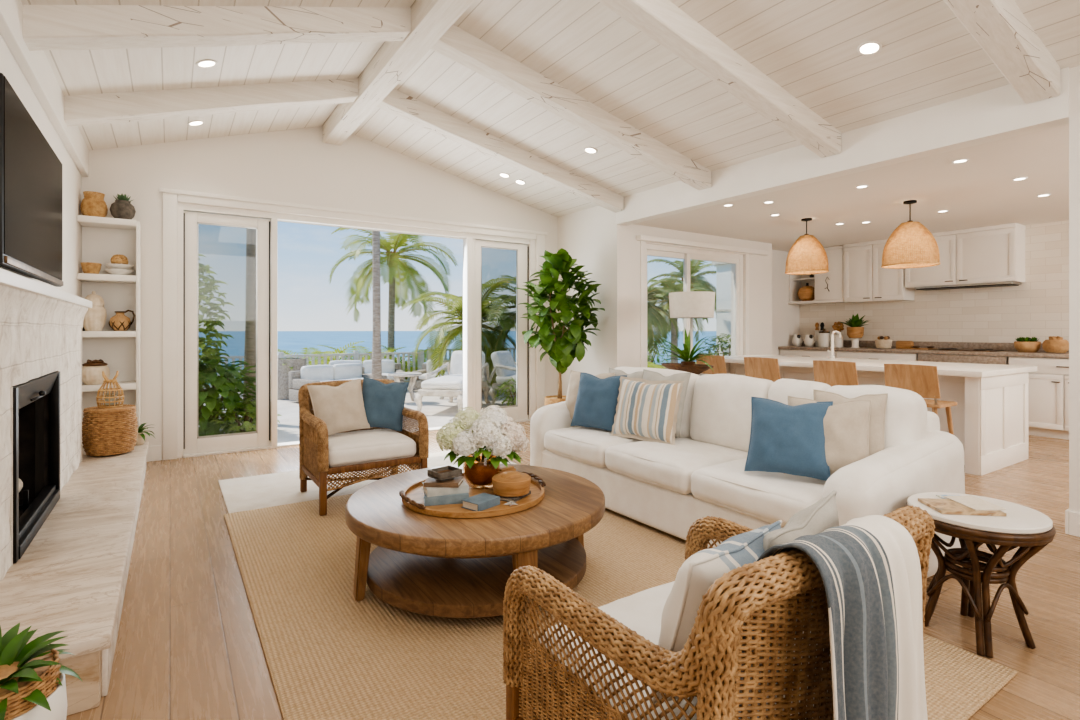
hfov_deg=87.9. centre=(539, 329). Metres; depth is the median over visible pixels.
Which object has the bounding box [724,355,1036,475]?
kitchen island
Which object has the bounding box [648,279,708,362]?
palm tree
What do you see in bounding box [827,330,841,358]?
kitchen faucet
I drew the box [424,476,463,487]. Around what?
book
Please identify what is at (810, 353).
base cabinet
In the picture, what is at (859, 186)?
recessed light
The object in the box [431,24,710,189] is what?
ceiling beam
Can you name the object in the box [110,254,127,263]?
ball
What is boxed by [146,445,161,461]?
baseboard
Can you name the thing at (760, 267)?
wall
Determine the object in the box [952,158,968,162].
recessed light
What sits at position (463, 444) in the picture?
hydrangea
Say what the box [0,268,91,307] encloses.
mantel shelf
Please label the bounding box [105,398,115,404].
glass
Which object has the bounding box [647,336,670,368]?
shrub
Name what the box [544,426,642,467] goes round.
seat cushion
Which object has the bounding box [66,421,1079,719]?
floor
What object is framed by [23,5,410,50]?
ceiling beam
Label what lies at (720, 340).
shrub
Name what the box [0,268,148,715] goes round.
fireplace
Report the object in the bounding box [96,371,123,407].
lantern
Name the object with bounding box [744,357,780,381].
bar stool
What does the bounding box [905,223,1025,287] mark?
upper cabinet
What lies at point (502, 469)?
wooden block
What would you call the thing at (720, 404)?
cushion
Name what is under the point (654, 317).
palm tree
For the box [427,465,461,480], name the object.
dish
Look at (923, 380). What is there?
bar stool
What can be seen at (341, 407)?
throw pillow
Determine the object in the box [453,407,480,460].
hydrangea
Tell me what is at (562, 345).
fiddle leaf fig
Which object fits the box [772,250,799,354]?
wall
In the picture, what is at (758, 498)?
seat cushion
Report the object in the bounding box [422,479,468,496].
book
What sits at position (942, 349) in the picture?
cooktop
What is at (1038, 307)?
wall
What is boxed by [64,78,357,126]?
ceiling beam
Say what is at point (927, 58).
ceiling
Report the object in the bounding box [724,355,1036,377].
island countertop
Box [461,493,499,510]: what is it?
book
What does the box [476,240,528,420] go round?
door
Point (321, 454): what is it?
wicker armchair
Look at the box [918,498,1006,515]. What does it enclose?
magazine
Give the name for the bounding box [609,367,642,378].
throw pillow
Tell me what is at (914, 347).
serving board
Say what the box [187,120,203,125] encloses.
recessed light
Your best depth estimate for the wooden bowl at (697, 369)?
4.94 m
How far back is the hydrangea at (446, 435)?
2.88 m
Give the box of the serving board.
[909,346,934,349]
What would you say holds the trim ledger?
attached to the wall at (71, 176)
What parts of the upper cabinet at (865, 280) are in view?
shaker frame, door, crown trim, shaker frame, door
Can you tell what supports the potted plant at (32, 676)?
on the floor
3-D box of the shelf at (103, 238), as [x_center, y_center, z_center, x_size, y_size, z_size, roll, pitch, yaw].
[-3.956,0.009,5.160,0.443,2.038,0.312,0,0,-33]
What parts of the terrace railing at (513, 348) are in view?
post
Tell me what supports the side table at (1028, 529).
on the floor
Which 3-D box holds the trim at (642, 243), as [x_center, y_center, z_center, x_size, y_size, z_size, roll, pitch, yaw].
[2.234,0.062,7.876,2.230,2.435,0.020,0,0,-33]
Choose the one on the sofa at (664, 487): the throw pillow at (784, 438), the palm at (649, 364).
the throw pillow at (784, 438)
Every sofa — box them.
[289,363,386,400]
[329,360,403,381]
[530,367,964,577]
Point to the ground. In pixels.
(438, 412)
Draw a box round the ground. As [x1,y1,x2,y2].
[198,383,513,442]
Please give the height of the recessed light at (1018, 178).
0.007 m
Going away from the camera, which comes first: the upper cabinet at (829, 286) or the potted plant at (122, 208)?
the potted plant at (122, 208)
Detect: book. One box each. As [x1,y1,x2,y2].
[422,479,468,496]
[423,493,468,505]
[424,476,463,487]
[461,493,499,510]
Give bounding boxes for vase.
[80,191,107,216]
[463,459,498,488]
[797,283,814,300]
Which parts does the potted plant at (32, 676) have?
pot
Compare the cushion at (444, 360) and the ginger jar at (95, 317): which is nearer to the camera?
the ginger jar at (95, 317)
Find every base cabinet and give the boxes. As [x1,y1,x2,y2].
[780,349,836,357]
[837,351,917,360]
[1009,357,1068,439]
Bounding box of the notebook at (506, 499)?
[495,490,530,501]
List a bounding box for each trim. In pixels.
[159,188,546,459]
[636,235,768,255]
[640,241,748,367]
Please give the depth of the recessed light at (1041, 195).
5.64 m
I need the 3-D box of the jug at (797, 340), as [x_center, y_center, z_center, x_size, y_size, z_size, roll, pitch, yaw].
[4.422,0.179,9.621,0.160,0.200,0.185,0,0,3]
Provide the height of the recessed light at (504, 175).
0.037 m
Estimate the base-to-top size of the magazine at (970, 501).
0.009 m
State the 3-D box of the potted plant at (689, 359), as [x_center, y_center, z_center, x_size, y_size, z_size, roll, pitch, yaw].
[1.350,0.166,5.073,0.623,0.391,0.703,0,0,39]
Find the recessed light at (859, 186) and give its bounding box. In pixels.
[855,185,868,187]
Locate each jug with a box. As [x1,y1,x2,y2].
[109,310,134,330]
[792,335,803,345]
[804,335,816,346]
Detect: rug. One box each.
[218,451,515,512]
[224,494,1017,719]
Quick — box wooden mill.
[814,322,823,346]
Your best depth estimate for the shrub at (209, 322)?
7.30 m
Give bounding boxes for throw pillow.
[307,379,369,434]
[362,377,408,430]
[565,370,614,418]
[571,372,626,430]
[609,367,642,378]
[611,376,683,444]
[643,369,690,437]
[650,520,781,706]
[744,397,832,480]
[751,490,838,664]
[784,396,871,475]
[813,389,887,455]
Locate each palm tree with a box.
[242,228,255,422]
[329,227,457,359]
[372,231,381,378]
[400,278,515,391]
[482,275,515,375]
[647,259,715,352]
[647,277,682,353]
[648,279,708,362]
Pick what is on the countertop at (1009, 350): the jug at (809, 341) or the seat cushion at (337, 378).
the jug at (809, 341)
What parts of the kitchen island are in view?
panel, panel frame, panel frame, panel frame, panel frame, panel, shaker frame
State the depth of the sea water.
500.59 m
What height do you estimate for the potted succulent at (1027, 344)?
0.194 m
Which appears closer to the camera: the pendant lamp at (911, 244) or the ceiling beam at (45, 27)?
the ceiling beam at (45, 27)
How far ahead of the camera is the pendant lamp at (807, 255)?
6.70 m
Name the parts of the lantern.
handle, handle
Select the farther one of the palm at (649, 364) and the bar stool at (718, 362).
the palm at (649, 364)
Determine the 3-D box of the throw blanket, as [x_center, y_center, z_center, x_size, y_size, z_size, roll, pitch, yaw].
[0.595,0.725,1.112,0.359,0.663,0.236,0,0,-33]
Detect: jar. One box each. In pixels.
[83,291,106,330]
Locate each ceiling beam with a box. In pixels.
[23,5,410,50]
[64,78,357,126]
[377,89,623,212]
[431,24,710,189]
[598,0,840,157]
[943,0,1060,103]
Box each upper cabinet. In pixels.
[788,246,846,304]
[843,239,914,302]
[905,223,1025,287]
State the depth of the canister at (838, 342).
9.00 m
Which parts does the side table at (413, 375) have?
leg, leg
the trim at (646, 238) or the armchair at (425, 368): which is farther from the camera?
the armchair at (425, 368)
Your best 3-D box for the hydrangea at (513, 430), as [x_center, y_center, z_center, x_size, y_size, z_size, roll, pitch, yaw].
[-0.167,0.590,2.961,0.194,0.222,0.178,0,0,-33]
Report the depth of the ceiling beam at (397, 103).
5.94 m
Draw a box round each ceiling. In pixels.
[21,0,1079,216]
[635,124,1068,251]
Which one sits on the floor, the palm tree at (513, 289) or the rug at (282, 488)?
the rug at (282, 488)
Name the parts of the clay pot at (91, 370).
lid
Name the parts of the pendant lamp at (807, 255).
lamp shade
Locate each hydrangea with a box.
[436,423,478,462]
[451,429,479,468]
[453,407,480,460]
[469,416,501,461]
[479,405,508,460]
[483,432,512,468]
[485,420,526,461]
[486,435,528,463]
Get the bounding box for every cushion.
[301,365,333,380]
[328,429,415,466]
[329,360,361,365]
[333,363,361,379]
[337,378,371,379]
[363,360,394,373]
[367,373,393,379]
[419,373,444,379]
[427,359,450,372]
[450,351,484,374]
[491,351,515,376]
[539,581,828,719]
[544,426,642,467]
[605,437,747,493]
[615,367,699,437]
[690,374,773,451]
[691,458,825,526]
[767,379,830,404]
[826,385,926,448]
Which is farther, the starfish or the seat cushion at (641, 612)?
the starfish
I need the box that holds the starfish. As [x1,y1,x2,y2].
[504,501,517,505]
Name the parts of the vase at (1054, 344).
knotted lid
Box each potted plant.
[0,623,82,719]
[110,194,135,219]
[136,423,154,444]
[649,329,725,369]
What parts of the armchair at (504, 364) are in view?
leg, arm rail, frame, mattress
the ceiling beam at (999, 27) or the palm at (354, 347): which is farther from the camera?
the palm at (354, 347)
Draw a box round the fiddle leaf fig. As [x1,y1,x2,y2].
[516,248,604,405]
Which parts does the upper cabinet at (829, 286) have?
panel, shelf, shelf, door, panel, panel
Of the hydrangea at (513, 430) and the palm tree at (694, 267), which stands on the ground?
the palm tree at (694, 267)
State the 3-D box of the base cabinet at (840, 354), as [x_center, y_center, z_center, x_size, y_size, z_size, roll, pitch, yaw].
[5.181,0.805,8.439,0.647,0.950,1.126,0,0,-33]
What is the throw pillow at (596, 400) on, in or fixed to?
on the sofa at (664, 487)
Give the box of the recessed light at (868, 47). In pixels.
[857,41,881,54]
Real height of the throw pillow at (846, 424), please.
0.396 m
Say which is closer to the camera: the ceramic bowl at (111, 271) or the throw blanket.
the throw blanket
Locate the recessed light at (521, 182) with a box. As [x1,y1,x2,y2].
[515,180,525,184]
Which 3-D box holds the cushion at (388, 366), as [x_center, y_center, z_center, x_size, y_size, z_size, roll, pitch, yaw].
[-3.604,0.838,12.524,0.695,0.349,0.175,0,0,-19]
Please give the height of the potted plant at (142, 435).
0.177 m
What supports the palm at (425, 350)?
on the ground
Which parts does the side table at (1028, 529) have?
leg, leg, leg, leg, leg, leg, leg, leg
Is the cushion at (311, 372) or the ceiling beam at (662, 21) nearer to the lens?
the ceiling beam at (662, 21)
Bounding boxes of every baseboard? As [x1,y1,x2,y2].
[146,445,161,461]
[1065,509,1079,536]
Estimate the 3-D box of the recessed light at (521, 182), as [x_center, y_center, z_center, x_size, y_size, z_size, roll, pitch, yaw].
[-0.248,-1.861,7.051,0.140,0.037,0.143,0,0,-28]
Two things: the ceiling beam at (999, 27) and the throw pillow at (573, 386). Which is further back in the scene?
the throw pillow at (573, 386)
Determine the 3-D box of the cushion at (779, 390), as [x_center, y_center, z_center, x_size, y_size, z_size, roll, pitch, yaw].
[1.609,0.570,3.483,0.324,0.526,0.381,0,0,-33]
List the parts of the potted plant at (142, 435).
pot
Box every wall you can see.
[0,33,81,297]
[82,126,557,459]
[558,65,1079,512]
[624,224,771,367]
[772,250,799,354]
[800,220,1068,347]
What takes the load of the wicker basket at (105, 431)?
on the fireplace
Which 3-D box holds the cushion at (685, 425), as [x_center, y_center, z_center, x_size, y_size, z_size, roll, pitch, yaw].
[0.902,0.571,4.523,0.327,0.531,0.935,0,0,-33]
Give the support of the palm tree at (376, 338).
on the ground
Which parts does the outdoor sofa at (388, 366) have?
arm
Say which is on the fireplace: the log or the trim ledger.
the log
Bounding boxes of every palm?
[278,341,364,364]
[318,345,410,378]
[381,345,448,379]
[647,362,665,368]
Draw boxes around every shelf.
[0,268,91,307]
[77,215,140,441]
[367,538,585,617]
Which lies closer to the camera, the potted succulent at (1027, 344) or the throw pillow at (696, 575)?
the throw pillow at (696, 575)
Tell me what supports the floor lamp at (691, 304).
on the floor
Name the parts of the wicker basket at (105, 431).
woven lid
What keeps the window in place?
in the wall at (760, 267)
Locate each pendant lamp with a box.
[785,218,828,274]
[881,200,940,268]
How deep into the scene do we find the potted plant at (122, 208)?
5.14 m
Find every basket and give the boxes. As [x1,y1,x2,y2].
[80,262,101,273]
[82,404,137,455]
[544,395,566,405]
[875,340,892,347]
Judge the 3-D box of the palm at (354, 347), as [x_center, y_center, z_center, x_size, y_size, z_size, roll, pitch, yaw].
[-4.284,0.953,14.102,2.580,1.188,2.599,0,0,1]
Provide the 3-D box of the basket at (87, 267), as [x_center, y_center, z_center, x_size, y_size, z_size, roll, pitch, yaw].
[-4.045,-0.553,5.046,0.148,0.099,0.148,0,0,-33]
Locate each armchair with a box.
[298,379,428,515]
[413,359,450,389]
[502,505,934,719]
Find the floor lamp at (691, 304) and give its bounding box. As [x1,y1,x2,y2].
[669,291,714,349]
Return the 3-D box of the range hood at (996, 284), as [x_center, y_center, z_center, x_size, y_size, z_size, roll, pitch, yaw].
[5.849,-0.599,7.699,0.348,0.038,1.120,0,0,-33]
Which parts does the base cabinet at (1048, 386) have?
drawer, shaker frame, door, shaker frame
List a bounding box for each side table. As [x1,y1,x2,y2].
[388,372,421,401]
[905,492,1055,657]
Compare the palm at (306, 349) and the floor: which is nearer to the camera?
the floor
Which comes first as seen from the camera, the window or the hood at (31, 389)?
the hood at (31, 389)
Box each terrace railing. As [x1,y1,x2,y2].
[203,349,423,388]
[427,345,651,361]
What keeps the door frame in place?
attached to the wall at (292, 165)
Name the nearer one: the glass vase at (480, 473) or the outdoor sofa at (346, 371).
the glass vase at (480, 473)
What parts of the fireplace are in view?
insert frame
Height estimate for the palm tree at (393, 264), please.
4.395 m
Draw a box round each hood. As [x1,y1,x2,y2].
[12,372,58,408]
[914,282,1021,290]
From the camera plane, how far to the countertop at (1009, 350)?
7.81 m
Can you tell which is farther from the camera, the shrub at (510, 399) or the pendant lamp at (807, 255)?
the shrub at (510, 399)
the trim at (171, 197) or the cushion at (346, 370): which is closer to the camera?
the trim at (171, 197)
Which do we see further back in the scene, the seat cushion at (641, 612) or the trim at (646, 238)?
the trim at (646, 238)
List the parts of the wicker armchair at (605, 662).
leg, post, post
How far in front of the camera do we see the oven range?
7.32 m
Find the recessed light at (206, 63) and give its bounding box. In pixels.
[195,59,216,67]
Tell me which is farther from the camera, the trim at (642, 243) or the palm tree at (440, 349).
the palm tree at (440, 349)
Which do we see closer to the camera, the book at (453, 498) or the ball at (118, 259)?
the book at (453, 498)
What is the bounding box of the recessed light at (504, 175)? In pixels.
[499,173,509,177]
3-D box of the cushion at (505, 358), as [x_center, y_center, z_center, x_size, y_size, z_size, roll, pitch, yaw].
[-0.639,0.640,10.118,0.292,0.524,0.635,0,0,22]
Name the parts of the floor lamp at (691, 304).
lamp shade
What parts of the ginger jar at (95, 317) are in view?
lid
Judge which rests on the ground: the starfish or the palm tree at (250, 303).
the palm tree at (250, 303)
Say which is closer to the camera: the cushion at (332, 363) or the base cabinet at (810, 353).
the base cabinet at (810, 353)
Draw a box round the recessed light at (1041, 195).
[1036,194,1050,196]
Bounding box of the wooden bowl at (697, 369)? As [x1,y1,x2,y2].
[661,363,712,374]
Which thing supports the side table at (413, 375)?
on the ground
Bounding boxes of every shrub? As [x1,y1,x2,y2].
[198,254,233,414]
[198,358,255,435]
[208,397,281,434]
[494,377,515,405]
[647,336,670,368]
[699,333,730,355]
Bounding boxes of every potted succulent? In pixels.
[838,313,867,347]
[1014,337,1040,351]
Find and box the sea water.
[198,331,715,384]
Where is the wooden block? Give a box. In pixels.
[498,465,515,472]
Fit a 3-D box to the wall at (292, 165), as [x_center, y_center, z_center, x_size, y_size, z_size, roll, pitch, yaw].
[-1.982,-0.555,6.756,5.500,3.670,0.160,0,0,-33]
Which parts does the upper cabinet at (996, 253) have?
door, shaker frame, crown trim, shaker frame, door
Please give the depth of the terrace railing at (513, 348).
14.35 m
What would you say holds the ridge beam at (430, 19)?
attached to the ceiling at (927, 58)
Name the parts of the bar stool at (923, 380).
backrest, leg, seat, leg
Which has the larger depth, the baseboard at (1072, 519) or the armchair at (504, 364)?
the armchair at (504, 364)
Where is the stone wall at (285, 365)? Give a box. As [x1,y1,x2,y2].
[278,358,306,399]
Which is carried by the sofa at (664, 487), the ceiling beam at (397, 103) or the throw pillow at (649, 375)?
the throw pillow at (649, 375)
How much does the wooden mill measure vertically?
0.410 m
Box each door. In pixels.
[183,211,269,454]
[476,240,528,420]
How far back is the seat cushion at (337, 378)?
10.97 m
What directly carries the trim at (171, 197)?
attached to the wall at (292, 165)
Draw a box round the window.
[645,243,742,367]
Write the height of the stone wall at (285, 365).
0.791 m
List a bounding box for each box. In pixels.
[492,471,530,496]
[896,341,913,348]
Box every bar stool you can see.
[696,355,726,373]
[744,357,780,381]
[813,360,858,386]
[884,364,957,434]
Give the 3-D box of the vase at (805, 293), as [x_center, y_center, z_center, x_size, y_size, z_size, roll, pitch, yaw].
[4.584,-0.649,9.596,0.307,0.315,0.310,0,0,-33]
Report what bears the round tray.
on the coffee table at (420, 563)
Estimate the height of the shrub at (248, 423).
0.521 m
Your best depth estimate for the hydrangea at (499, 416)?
2.96 m
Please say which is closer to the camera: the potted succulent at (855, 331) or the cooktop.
the cooktop
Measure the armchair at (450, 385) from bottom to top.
0.988 m
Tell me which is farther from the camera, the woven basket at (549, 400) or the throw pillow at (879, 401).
the woven basket at (549, 400)
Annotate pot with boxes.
[82,359,109,384]
[847,327,863,337]
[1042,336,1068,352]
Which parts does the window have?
sash, sash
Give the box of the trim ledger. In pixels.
[0,0,88,176]
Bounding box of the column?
[712,262,730,355]
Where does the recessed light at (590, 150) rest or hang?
in the ceiling at (927, 58)
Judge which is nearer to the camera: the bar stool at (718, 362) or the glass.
the glass
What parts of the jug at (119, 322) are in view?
handle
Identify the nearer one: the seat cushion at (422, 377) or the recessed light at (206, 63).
the recessed light at (206, 63)
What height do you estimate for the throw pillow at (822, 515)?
0.389 m
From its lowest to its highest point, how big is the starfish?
0.016 m
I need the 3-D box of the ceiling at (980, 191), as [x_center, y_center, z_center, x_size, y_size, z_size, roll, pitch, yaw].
[5.157,-1.420,5.120,4.650,0.120,8.860,0,0,-33]
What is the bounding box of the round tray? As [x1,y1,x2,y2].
[399,471,545,518]
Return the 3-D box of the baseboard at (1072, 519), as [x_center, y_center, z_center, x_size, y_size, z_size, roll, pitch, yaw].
[4.497,1.205,1.901,0.232,0.150,4.016,0,0,-33]
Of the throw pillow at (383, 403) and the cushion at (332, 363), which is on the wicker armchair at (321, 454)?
the throw pillow at (383, 403)
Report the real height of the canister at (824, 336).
0.300 m
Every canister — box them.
[819,329,829,346]
[834,333,842,346]
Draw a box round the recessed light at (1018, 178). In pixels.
[1012,177,1027,180]
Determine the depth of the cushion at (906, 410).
2.91 m
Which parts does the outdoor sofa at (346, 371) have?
arm, arm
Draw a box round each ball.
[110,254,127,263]
[832,322,843,331]
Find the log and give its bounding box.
[19,479,22,491]
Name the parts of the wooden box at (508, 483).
lid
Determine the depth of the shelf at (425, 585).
2.61 m
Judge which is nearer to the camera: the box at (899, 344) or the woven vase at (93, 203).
the woven vase at (93, 203)
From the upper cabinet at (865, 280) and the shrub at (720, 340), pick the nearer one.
the upper cabinet at (865, 280)
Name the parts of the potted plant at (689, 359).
pot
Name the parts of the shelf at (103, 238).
shelf, shelf, shelf, shelf, panel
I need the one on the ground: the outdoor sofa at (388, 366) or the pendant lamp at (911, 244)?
the outdoor sofa at (388, 366)
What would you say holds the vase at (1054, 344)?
on the countertop at (1009, 350)
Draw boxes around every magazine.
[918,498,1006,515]
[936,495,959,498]
[943,495,1005,510]
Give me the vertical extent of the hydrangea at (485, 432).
0.256 m
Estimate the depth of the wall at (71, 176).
4.33 m
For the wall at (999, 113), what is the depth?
4.62 m
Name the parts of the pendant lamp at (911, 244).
lamp shade, cord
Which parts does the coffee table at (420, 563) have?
leg, leg, leg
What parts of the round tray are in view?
rope handle, rope handle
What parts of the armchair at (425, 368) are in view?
arm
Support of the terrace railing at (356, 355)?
on the ground
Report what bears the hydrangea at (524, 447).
in the glass vase at (480, 473)
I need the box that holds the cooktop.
[928,348,1003,351]
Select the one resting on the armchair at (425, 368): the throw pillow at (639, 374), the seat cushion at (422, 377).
the seat cushion at (422, 377)
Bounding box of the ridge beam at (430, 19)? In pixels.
[323,0,474,145]
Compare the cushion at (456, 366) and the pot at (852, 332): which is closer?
the pot at (852, 332)
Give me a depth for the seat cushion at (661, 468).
3.57 m
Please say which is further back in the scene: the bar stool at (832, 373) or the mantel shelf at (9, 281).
the bar stool at (832, 373)
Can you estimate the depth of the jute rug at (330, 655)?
2.33 m
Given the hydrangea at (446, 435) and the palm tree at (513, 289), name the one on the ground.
the palm tree at (513, 289)
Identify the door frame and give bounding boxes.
[177,202,535,457]
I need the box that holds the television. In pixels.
[0,73,63,286]
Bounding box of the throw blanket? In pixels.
[753,515,927,719]
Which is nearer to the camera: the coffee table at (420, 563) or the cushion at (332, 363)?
the coffee table at (420, 563)
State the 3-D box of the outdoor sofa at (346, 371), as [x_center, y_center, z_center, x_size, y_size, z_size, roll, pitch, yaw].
[-3.853,0.983,10.764,0.850,0.638,1.600,0,0,36]
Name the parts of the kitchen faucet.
spout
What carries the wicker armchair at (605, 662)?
on the jute rug at (330, 655)
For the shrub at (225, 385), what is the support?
on the ground
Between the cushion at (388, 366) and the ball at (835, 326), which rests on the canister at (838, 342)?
the ball at (835, 326)
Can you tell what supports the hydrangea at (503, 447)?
in the glass vase at (480, 473)
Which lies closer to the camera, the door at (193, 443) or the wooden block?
the wooden block
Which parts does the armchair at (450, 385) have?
leg, mattress, frame, arm rail, leg, leg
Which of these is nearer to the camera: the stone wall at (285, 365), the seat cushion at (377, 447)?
the seat cushion at (377, 447)
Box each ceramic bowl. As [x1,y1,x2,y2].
[105,264,133,269]
[105,269,133,274]
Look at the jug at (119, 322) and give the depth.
5.15 m
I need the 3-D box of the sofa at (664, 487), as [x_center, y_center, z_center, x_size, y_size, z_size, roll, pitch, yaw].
[1.092,0.783,3.850,1.120,0.962,2.766,0,0,-33]
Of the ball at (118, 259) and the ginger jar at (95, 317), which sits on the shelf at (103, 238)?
the ginger jar at (95, 317)
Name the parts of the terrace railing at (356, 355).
post, post, post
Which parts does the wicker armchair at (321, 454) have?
leg, post, leg, seat frame, leg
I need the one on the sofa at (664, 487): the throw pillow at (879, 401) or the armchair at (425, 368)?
the throw pillow at (879, 401)
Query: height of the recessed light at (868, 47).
0.037 m
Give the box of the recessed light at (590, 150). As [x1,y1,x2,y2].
[584,147,596,153]
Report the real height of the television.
0.760 m
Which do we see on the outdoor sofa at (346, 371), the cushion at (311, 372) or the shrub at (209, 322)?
the cushion at (311, 372)
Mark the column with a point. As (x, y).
(723, 270)
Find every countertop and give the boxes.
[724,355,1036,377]
[778,340,1068,357]
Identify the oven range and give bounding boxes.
[918,354,1008,364]
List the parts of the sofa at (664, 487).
arm, arm, frame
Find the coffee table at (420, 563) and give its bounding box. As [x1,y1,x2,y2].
[345,463,604,628]
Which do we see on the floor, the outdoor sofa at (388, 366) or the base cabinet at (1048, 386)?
the base cabinet at (1048, 386)
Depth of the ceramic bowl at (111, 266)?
5.12 m
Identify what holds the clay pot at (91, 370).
on the shelf at (103, 238)

